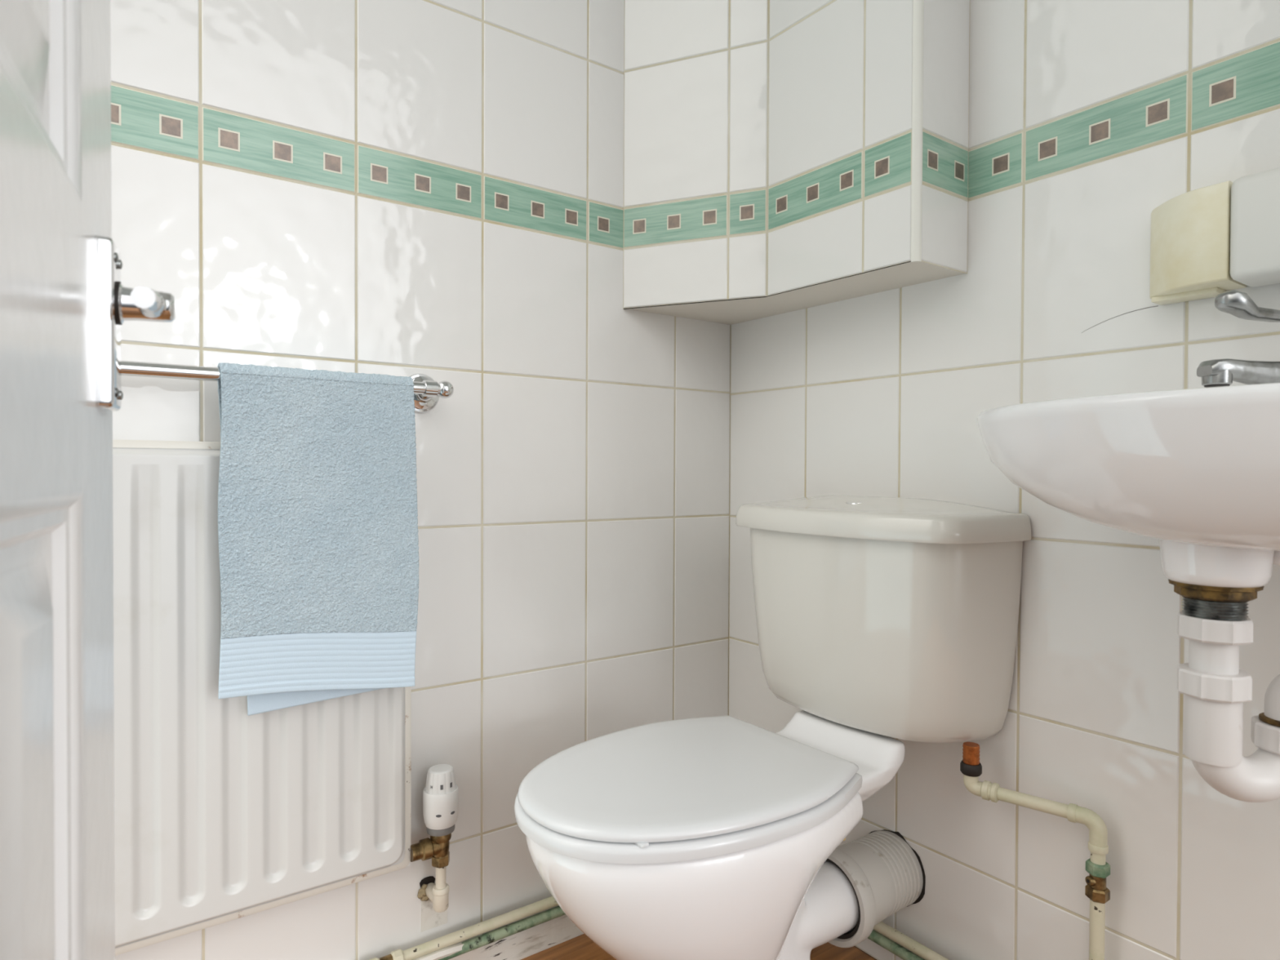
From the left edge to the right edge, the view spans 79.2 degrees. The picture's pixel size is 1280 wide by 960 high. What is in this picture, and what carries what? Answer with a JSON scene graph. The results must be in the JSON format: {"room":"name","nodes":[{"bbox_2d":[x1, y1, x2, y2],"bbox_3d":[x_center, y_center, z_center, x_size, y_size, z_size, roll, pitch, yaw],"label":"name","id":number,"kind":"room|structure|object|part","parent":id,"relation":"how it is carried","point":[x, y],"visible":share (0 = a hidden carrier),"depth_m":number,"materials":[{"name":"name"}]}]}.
{"room":"bathroom","nodes":[
{"label":"bathroom","id":0,"kind":"room"},
{"bbox_2d":[110,0,730,959],"bbox_3d":[-0.327,-0.401,1.258,1.400,2.400,0.110,0,1,-36],"label":"wall","id":1,"kind":"structure","parent":0,"point":[434,188],"depth_m":1.24,"materials":[{"name":"white tile"}]},
{"bbox_2d":[112,440,411,955],"bbox_3d":[-0.550,0.265,1.019,0.495,0.628,0.052,0,1,-36],"label":"radiator","id":2,"kind":"object","parent":1,"relation":"attached to","point":[223,813],"visible":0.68,"depth_m":0.99,"materials":[{"name":"white metal"}]},
{"bbox_2d":[410,764,458,912],"bbox_3d":[-0.317,0.548,1.183,0.074,0.216,0.067,0,1,-36],"label":"radiator valve","id":3,"kind":"object","parent":2,"relation":"attached to","point":[441,792],"visible":1,"depth_m":1.17,"materials":[{"name":"white plastic"}]},
{"bbox_2d":[120,360,453,413],"bbox_3d":[-0.508,-0.132,1.018,0.543,0.061,0.093,0,1,-36],"label":"towel rail","id":4,"kind":"object","parent":1,"relation":"attached to","point":[427,392],"visible":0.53,"depth_m":0.95,"materials":[{"name":"silver metal"}]},
{"bbox_2d":[217,362,418,715],"bbox_3d":[-0.426,0.078,1.039,0.253,0.451,0.034,0,1,-36],"label":"towel","id":5,"kind":"object","parent":4,"relation":"hanging from","point":[318,537],"visible":1,"depth_m":1.02,"materials":[{"name":"blue fabric"}]},
{"bbox_2d":[413,914,583,959],"bbox_3d":[-0.297,0.763,1.220,1.194,0.074,0.037,0,1,-36],"label":"baseboard","id":6,"kind":"structure","parent":1,"relation":"attached to","point":[520,945],"depth_m":1.29,"materials":[{"name":"white paint"}]},
{"bbox_2d":[520,933,876,959],"bbox_3d":[0.237,0.862,0.490,1.400,0.100,2.050,0,1,-36],"label":"floor","id":7,"kind":"structure","parent":0,"point":[581,947],"depth_m":1.31,"materials":[{"name":"orange wood"}]},
{"bbox_2d":[0,0,175,959],"bbox_3d":[-0.195,-0.183,0.214,0.074,1.977,0.686,0,1,-27],"label":"door","id":8,"kind":"structure","parent":7,"relation":"on","point":[64,303],"depth_m":0.38,"materials":[{"name":"white paint"}]},
{"bbox_3d":[-0.325,-0.094,0.474,0.009,0.102,0.035,0,1,-27],"label":"handle plate","id":9,"kind":"part","parent":8,"relation":"part of","materials":[{"name":"silver metal"}]},
{"bbox_3d":[-0.301,-0.109,0.469,0.030,0.025,0.059,0,1,-27],"label":"lever handle","id":10,"kind":"part","parent":8,"relation":"part of","materials":[{"name":"silver metal"}]},
{"bbox_2d":[514,494,1031,959],"bbox_3d":[0.136,0.415,1.077,0.663,0.777,0.473,0,1,-36],"label":"toilet","id":11,"kind":"object","parent":7,"relation":"on","point":[879,620],"visible":1,"depth_m":1.05,"materials":[{"name":"white ceramic"}]},
{"bbox_3d":[0.046,0.377,0.999,0.418,0.015,0.334,0,1,-36],"label":"lid","id":12,"kind":"part","parent":11,"relation":"part of","materials":[{"name":"white plastic"}]},
{"bbox_3d":[0.045,0.396,0.999,0.424,0.020,0.342,0,1,-36],"label":"seat","id":13,"kind":"part","parent":11,"relation":"part of","materials":[{"name":"white plastic"}]},
{"bbox_2d":[826,830,923,947],"bbox_3d":[0.349,0.633,1.218,0.158,0.138,0.138,0,1,-36],"label":"connector","id":14,"kind":"object","parent":11,"relation":"attached to","point":[884,873],"visible":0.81,"depth_m":1.18,"materials":[{"name":"white plastic"}]},
{"bbox_3d":[0.330,0.054,1.212,0.186,0.055,0.473,0,1,-36],"label":"cistern lid","id":15,"kind":"part","parent":11,"relation":"part of","materials":[{"name":"white ceramic"}]},
{"bbox_2d":[622,0,969,324],"bbox_3d":[0.232,-0.954,1.278,0.267,1.289,0.521,0,1,-36],"label":"wall","id":16,"kind":"structure","parent":0,"point":[780,157],"depth_m":1.28,"materials":[{"name":"white tile"}]},
{"bbox_3d":[0.390,-0.951,1.077,0.014,1.289,0.006,0,1,9],"label":"corner trim","id":17,"kind":"part","parent":16,"relation":"part of","materials":[{"name":"white plastic"}]},
{"bbox_2d":[728,0,1279,959],"bbox_3d":[0.768,-0.391,0.855,0.101,2.400,2.050,0,1,-36],"label":"wall","id":18,"kind":"structure","parent":0,"point":[1086,117],"depth_m":1.05,"materials":[{"name":"white tile"}]},
{"bbox_2d":[368,896,948,959],"bbox_3d":[0.061,0.756,1.102,0.725,0.092,0.627,0,1,-36],"label":"pipe","id":19,"kind":"object","parent":18,"relation":"attached to","point":[451,939],"visible":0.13,"depth_m":1.22,"materials":[{"name":"beige paint"}]},
{"bbox_2d":[438,905,924,959],"bbox_3d":[0.105,0.768,1.130,0.618,0.068,0.620,0,1,-36],"label":"pipe","id":20,"kind":"object","parent":18,"relation":"attached to","point":[477,942],"visible":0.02,"depth_m":1.25,"materials":[{"name":"paint"}]},
{"bbox_2d":[960,742,1110,959],"bbox_3d":[0.524,0.588,1.039,0.184,0.432,0.029,1,1,40],"label":"supply pipe","id":21,"kind":"object","parent":18,"relation":"attached to","point":[1097,867],"visible":1,"depth_m":0.99,"materials":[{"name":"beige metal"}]},
{"bbox_2d":[976,382,1279,587],"bbox_3d":[0.579,0.011,0.699,0.390,0.163,0.530,0,1,-36],"label":"basin","id":22,"kind":"object","parent":18,"relation":"attached to","point":[1196,472],"visible":1,"depth_m":0.64,"materials":[{"name":"white ceramic"}]},
{"bbox_2d":[1168,579,1279,802],"bbox_3d":[0.658,0.192,0.646,0.365,0.198,0.140,0,1,8],"label":"trap","id":23,"kind":"object","parent":22,"relation":"attached to","point":[1215,620],"visible":0.99,"depth_m":0.68,"materials":[{"name":"white plastic"}]},
{"bbox_2d":[1182,693,1243,767],"bbox_3d":[0.515,0.219,0.696,0.043,0.062,0.043,0,1,-36],"label":"drain pipe","id":24,"kind":"object","parent":23,"relation":"attached to","point":[1213,723],"depth_m":0.68,"materials":[{"name":"white plastic"}]},
{"bbox_2d":[1196,289,1279,387],"bbox_3d":[0.624,-0.129,0.762,0.142,0.114,0.048,0,1,-13],"label":"tap","id":25,"kind":"object","parent":22,"relation":"on","point":[1216,372],"visible":0.93,"depth_m":0.75,"materials":[{"name":"silver metal"}]},
{"bbox_3d":[0.612,-0.104,0.766,0.118,0.029,0.028,0,1,-7],"label":"spout","id":26,"kind":"part","parent":25,"relation":"part of","materials":[{"name":"silver metal"}]},
{"bbox_3d":[0.628,-0.169,0.767,0.120,0.033,0.035,0,1,-8],"label":"lever","id":27,"kind":"part","parent":25,"relation":"part of","materials":[{"name":"silver metal"}]},
{"bbox_2d":[1149,167,1279,305],"bbox_3d":[0.735,-0.269,0.761,0.066,0.115,0.434,0,1,-36],"label":"water heater","id":28,"kind":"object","parent":18,"relation":"attached to","point":[1211,241],"depth_m":0.85,"materials":[{"name":"beige plastic"}]},
{"bbox_3d":[0.647,-0.217,0.913,0.029,0.006,0.067,0,1,-36],"label":"cable plate","id":29,"kind":"part","parent":28,"relation":"part of","materials":[{"name":"beige plastic"}]},
{"bbox_3d":[0.763,-0.269,0.722,0.065,0.112,0.338,0,1,-36],"label":"casing","id":30,"kind":"part","parent":28,"relation":"part of","materials":[{"name":"white plastic"}]}
]}

